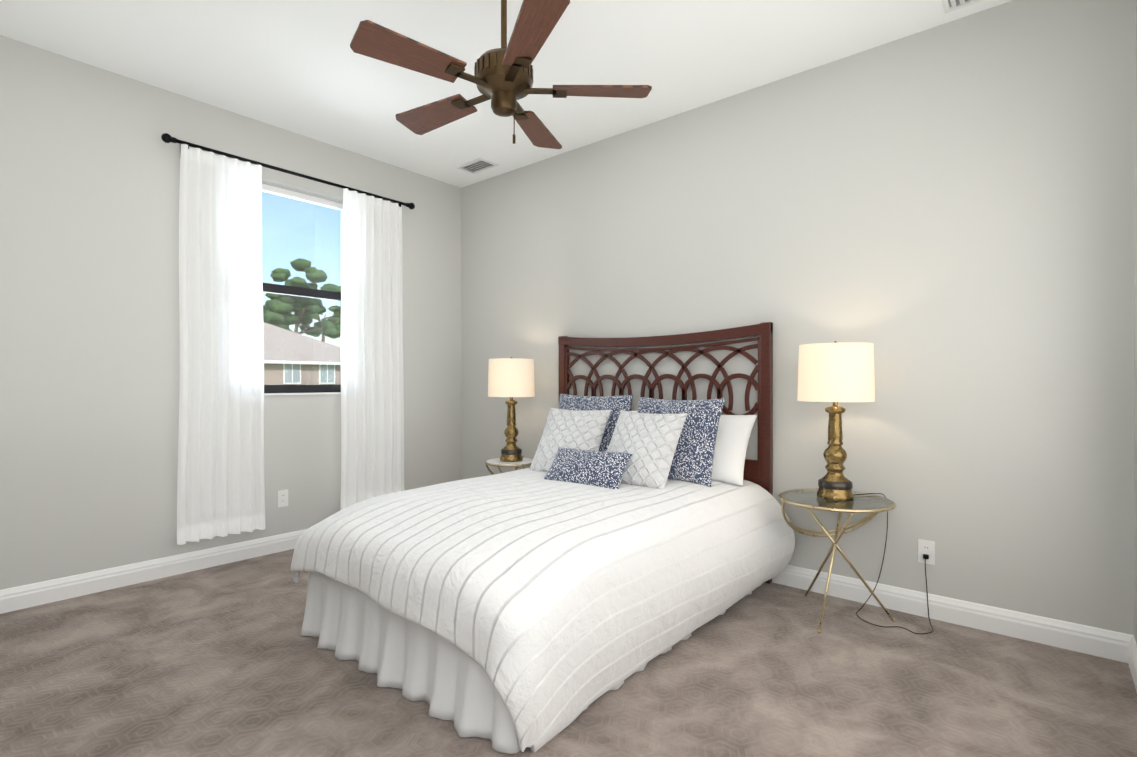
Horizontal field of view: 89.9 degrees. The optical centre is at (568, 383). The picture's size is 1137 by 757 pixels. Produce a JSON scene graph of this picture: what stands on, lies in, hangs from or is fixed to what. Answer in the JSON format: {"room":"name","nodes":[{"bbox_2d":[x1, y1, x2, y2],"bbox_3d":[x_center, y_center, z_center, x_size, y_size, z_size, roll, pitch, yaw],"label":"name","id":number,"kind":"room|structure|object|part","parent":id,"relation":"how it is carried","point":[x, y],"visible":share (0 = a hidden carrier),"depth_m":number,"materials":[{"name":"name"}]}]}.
{"room":"bedroom","nodes":[
{"label":"bedroom","id":0,"kind":"room"},
{"bbox_2d":[0,35,460,589],"bbox_3d":[-2.230,-0.302,3.721,0.160,2.900,4.070,0,0,40],"label":"wall","id":1,"kind":"structure","parent":0,"point":[88,309],"depth_m":3.24,"materials":[{"name":"paint"}]},
{"bbox_2d":[0,529,306,613],"bbox_3d":[-2.162,1.091,3.669,0.017,0.116,3.750,0,0,40],"label":"baseboard","id":2,"kind":"structure","parent":1,"relation":"attached to","point":[37,594],"depth_m":3.28,"materials":[{"name":"paint"}]},
{"bbox_2d":[277,489,287,506],"bbox_3d":[-1.963,0.788,3.912,0.007,0.115,0.070,0,0,40],"label":"outlet","id":3,"kind":"object","parent":1,"relation":"attached to","point":[282,495],"visible":1,"depth_m":3.91,"materials":[{"name":"white plastic"}]},
{"bbox_2d":[161,133,414,544],"bbox_3d":[-1.823,-0.257,3.974,0.136,2.410,1.724,0,0,40],"label":"curtains","id":4,"kind":"object","parent":1,"relation":"attached to","point":[220,486],"visible":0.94,"depth_m":3.64,"materials":[{"name":"white fabric"}]},
{"bbox_3d":[-2.152,-0.235,3.542,0.082,2.368,0.490,0,0,40],"label":"panel","id":5,"kind":"part","parent":4,"relation":"part of","materials":[{"name":"white fabric"}]},
{"bbox_3d":[-1.829,-1.417,3.975,0.121,0.090,1.724,0,0,40],"label":"rod","id":6,"kind":"part","parent":4,"relation":"part of","materials":[{"name":"black metal"}]},
{"bbox_3d":[-1.486,-0.253,4.336,0.084,2.338,0.542,0,0,40],"label":"panel","id":7,"kind":"part","parent":4,"relation":"part of","materials":[{"name":"white fabric"}]},
{"bbox_2d":[262,183,342,392],"bbox_3d":[-1.997,-0.648,4.047,0.057,1.450,0.950,0,0,40],"label":"window","id":8,"kind":"structure","parent":1,"relation":"in","point":[301,197],"depth_m":4.12,"materials":[{"name":"paint"}]},
{"bbox_3d":[-1.993,-0.314,4.045,0.047,0.758,0.870,0,0,40],"label":"window rails","id":9,"kind":"part","parent":8,"relation":"part of","materials":[{"name":"black metal"}]},
{"bbox_3d":[-2.001,-0.648,4.051,0.045,1.450,0.950,0,0,40],"label":"frame","id":10,"kind":"part","parent":8,"relation":"part of","materials":[{"name":"paint"}]},
{"bbox_2d":[264,392,340,394],"bbox_3d":[-1.943,0.071,4.004,0.107,0.012,0.948,0,0,40],"label":"window sill","id":11,"kind":"structure","parent":1,"relation":"attached to","point":[301,393],"depth_m":4.00,"materials":[{"name":"paint"}]},
{"bbox_2d":[0,0,1011,187],"bbox_3d":[-0.521,-1.797,2.283,4.620,0.100,4.070,0,0,40],"label":"ceiling","id":12,"kind":"structure","parent":0,"point":[300,67],"depth_m":3.01,"materials":[{"name":"paint"}]},
{"bbox_2d":[456,157,498,173],"bbox_3d":[-0.732,-1.747,4.573,0.300,0.016,0.190,0,0,40],"label":"ceiling vent","id":13,"kind":"object","parent":12,"relation":"in","point":[478,165],"visible":0.98,"depth_m":4.57,"materials":[{"name":"metal"}]},
{"bbox_2d":[350,0,651,148],"bbox_3d":[-0.302,-1.380,2.402,1.180,0.732,1.200,0,0,40],"label":"fan","id":14,"kind":"object","parent":12,"relation":"hanging from","point":[502,78],"visible":1,"depth_m":2.29,"materials":[{"name":"brown wood"}]},
{"bbox_3d":[-0.281,-1.380,2.397,0.520,0.732,0.529,0,0,40],"label":"motor","id":15,"kind":"part","parent":14,"relation":"part of","materials":[{"name":"brown metal"}]},
{"bbox_2d":[941,0,982,13],"bbox_3d":[1.785,-1.741,2.459,0.300,0.017,0.300,0,0,40],"label":"ceiling vent","id":16,"kind":"object","parent":12,"relation":"in","point":[950,5],"visible":0.96,"depth_m":2.60,"materials":[{"name":"metal"}]},
{"bbox_2d":[0,549,1136,756],"bbox_3d":[-0.521,1.203,2.293,4.620,0.100,4.070,0,0,40],"label":"floor","id":17,"kind":"structure","parent":0,"point":[227,660],"depth_m":2.14,"materials":[{"name":"carpet"}]},
{"bbox_2d":[485,458,532,474],"bbox_3d":[-0.428,0.861,4.270,0.396,0.570,0.396,0,0,40],"label":"nightstand","id":18,"kind":"object","parent":17,"relation":"on","point":[497,462],"visible":0.38,"depth_m":4.17,"materials":[{"name":"white stone"}]},
{"bbox_2d":[488,357,534,466],"bbox_3d":[-0.488,0.475,4.373,0.575,1.357,0.431,0,0,40],"label":"lamp","id":19,"kind":"object","parent":18,"relation":"on","point":[511,377],"visible":0.94,"depth_m":4.15,"materials":[{"name":"gold metal"}]},
{"bbox_3d":[-0.428,-0.043,4.267,0.349,0.280,0.349,0,0,40],"label":"lamp shade","id":20,"kind":"part","parent":19,"relation":"part of","materials":[{"name":"white fabric"}]},
{"bbox_2d":[291,322,794,753],"bbox_3d":[-0.055,0.404,2.951,1.765,1.513,2.123,0,0,40],"label":"bed","id":21,"kind":"object","parent":17,"relation":"on","point":[600,546],"visible":1,"depth_m":2.36,"materials":[{"name":"white fabric"}]},
{"bbox_2d":[291,468,794,752],"bbox_3d":[-0.047,0.844,2.897,1.689,0.633,2.053,0,0,40],"label":"comforter","id":22,"kind":"object","parent":21,"relation":"on","point":[507,604],"depth_m":2.18,"materials":[{"name":"white fabric"}]},
{"bbox_3d":[0.553,0.396,3.796,1.610,1.504,0.046,0,0,40],"label":"headboard","id":23,"kind":"part","parent":21,"relation":"part of","materials":[{"name":"brown wood"}]},
{"bbox_2d":[779,488,895,632],"bbox_3d":[1.322,0.859,2.824,0.526,0.584,0.531,0,0,40],"label":"nightstand","id":24,"kind":"object","parent":17,"relation":"on","point":[808,499],"visible":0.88,"depth_m":2.80,"materials":[{"name":"gold metal"}]},
{"bbox_2d":[797,341,932,633],"bbox_3d":[1.442,0.468,2.789,0.578,1.363,0.446,0,0,40],"label":"lamp","id":25,"kind":"object","parent":24,"relation":"on","point":[835,372],"visible":0.98,"depth_m":2.72,"materials":[{"name":"gold metal"}]},
{"bbox_3d":[1.324,-0.054,2.823,0.349,0.280,0.349,0,0,40],"label":"lamp shade","id":26,"kind":"part","parent":25,"relation":"part of","materials":[{"name":"white fabric"}]},
{"bbox_3d":[1.574,0.853,2.785,0.370,0.593,0.285,0,0,40],"label":"cord","id":27,"kind":"part","parent":25,"relation":"part of","materials":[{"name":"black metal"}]},
{"bbox_2d":[461,0,1135,634],"bbox_3d":[0.796,-0.302,3.735,4.460,2.900,0.160,0,0,40],"label":"wall","id":28,"kind":"structure","parent":0,"point":[941,218],"depth_m":2.87,"materials":[{"name":"paint"}]},
{"bbox_2d":[918,539,934,564],"bbox_3d":[1.769,0.831,2.813,0.070,0.115,0.007,0,0,40],"label":"outlet","id":29,"kind":"object","parent":28,"relation":"attached to","point":[927,547],"visible":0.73,"depth_m":2.81,"materials":[{"name":"white plastic"}]},
{"bbox_2d":[772,565,1132,662],"bbox_3d":[0.678,1.090,3.723,4.300,0.116,0.017,0,0,40],"label":"baseboard","id":30,"kind":"structure","parent":28,"relation":"attached to","point":[1098,642],"depth_m":2.68,"materials":[{"name":"paint"}]},
{"bbox_2d":[1134,0,1136,642],"bbox_3d":[1.136,-0.292,0.794,0.160,2.900,3.910,0,0,40],"label":"wall","id":31,"kind":"structure","parent":0,"point":[1135,497],"depth_m":2.31,"materials":[{"name":"paint"}]},
{"bbox_2d":[1128,635,1136,691],"bbox_3d":[1.119,1.099,0.916,0.017,0.116,3.750,0,0,40],"label":"baseboard","id":32,"kind":"structure","parent":31,"relation":"attached to","point":[1132,654],"depth_m":2.25,"materials":[{"name":"paint"}]},
{"label":"outside","id":33,"kind":"structure","parent":0,"visible":0},
{"bbox_2d":[263,258,340,384],"bbox_3d":[-43.166,-5.063,79.651,159.500,12.941,180.000,0,0,40],"label":"view","id":34,"kind":"structure","parent":33,"point":[270,306],"depth_m":42.88,"materials":[{"name":"green plant"}]},
{"bbox_3d":[-29.953,-6.013,58.206,3.863,4.936,4.936,0,0,40],"label":"tree crown","id":35,"kind":"part","parent":34,"relation":"part of","materials":[{"name":"green plant"}]},
{"bbox_3d":[-24.490,-8.259,50.559,4.627,6.365,5.420,0,0,40],"label":"tree crown","id":36,"kind":"part","parent":34,"relation":"part of","materials":[{"name":"green plant"}]},
{"bbox_3d":[-24.090,-7.184,56.120,5.001,5.418,5.926,0,0,40],"label":"tree crown","id":37,"kind":"part","parent":34,"relation":"part of","materials":[{"name":"green plant"}]}
]}

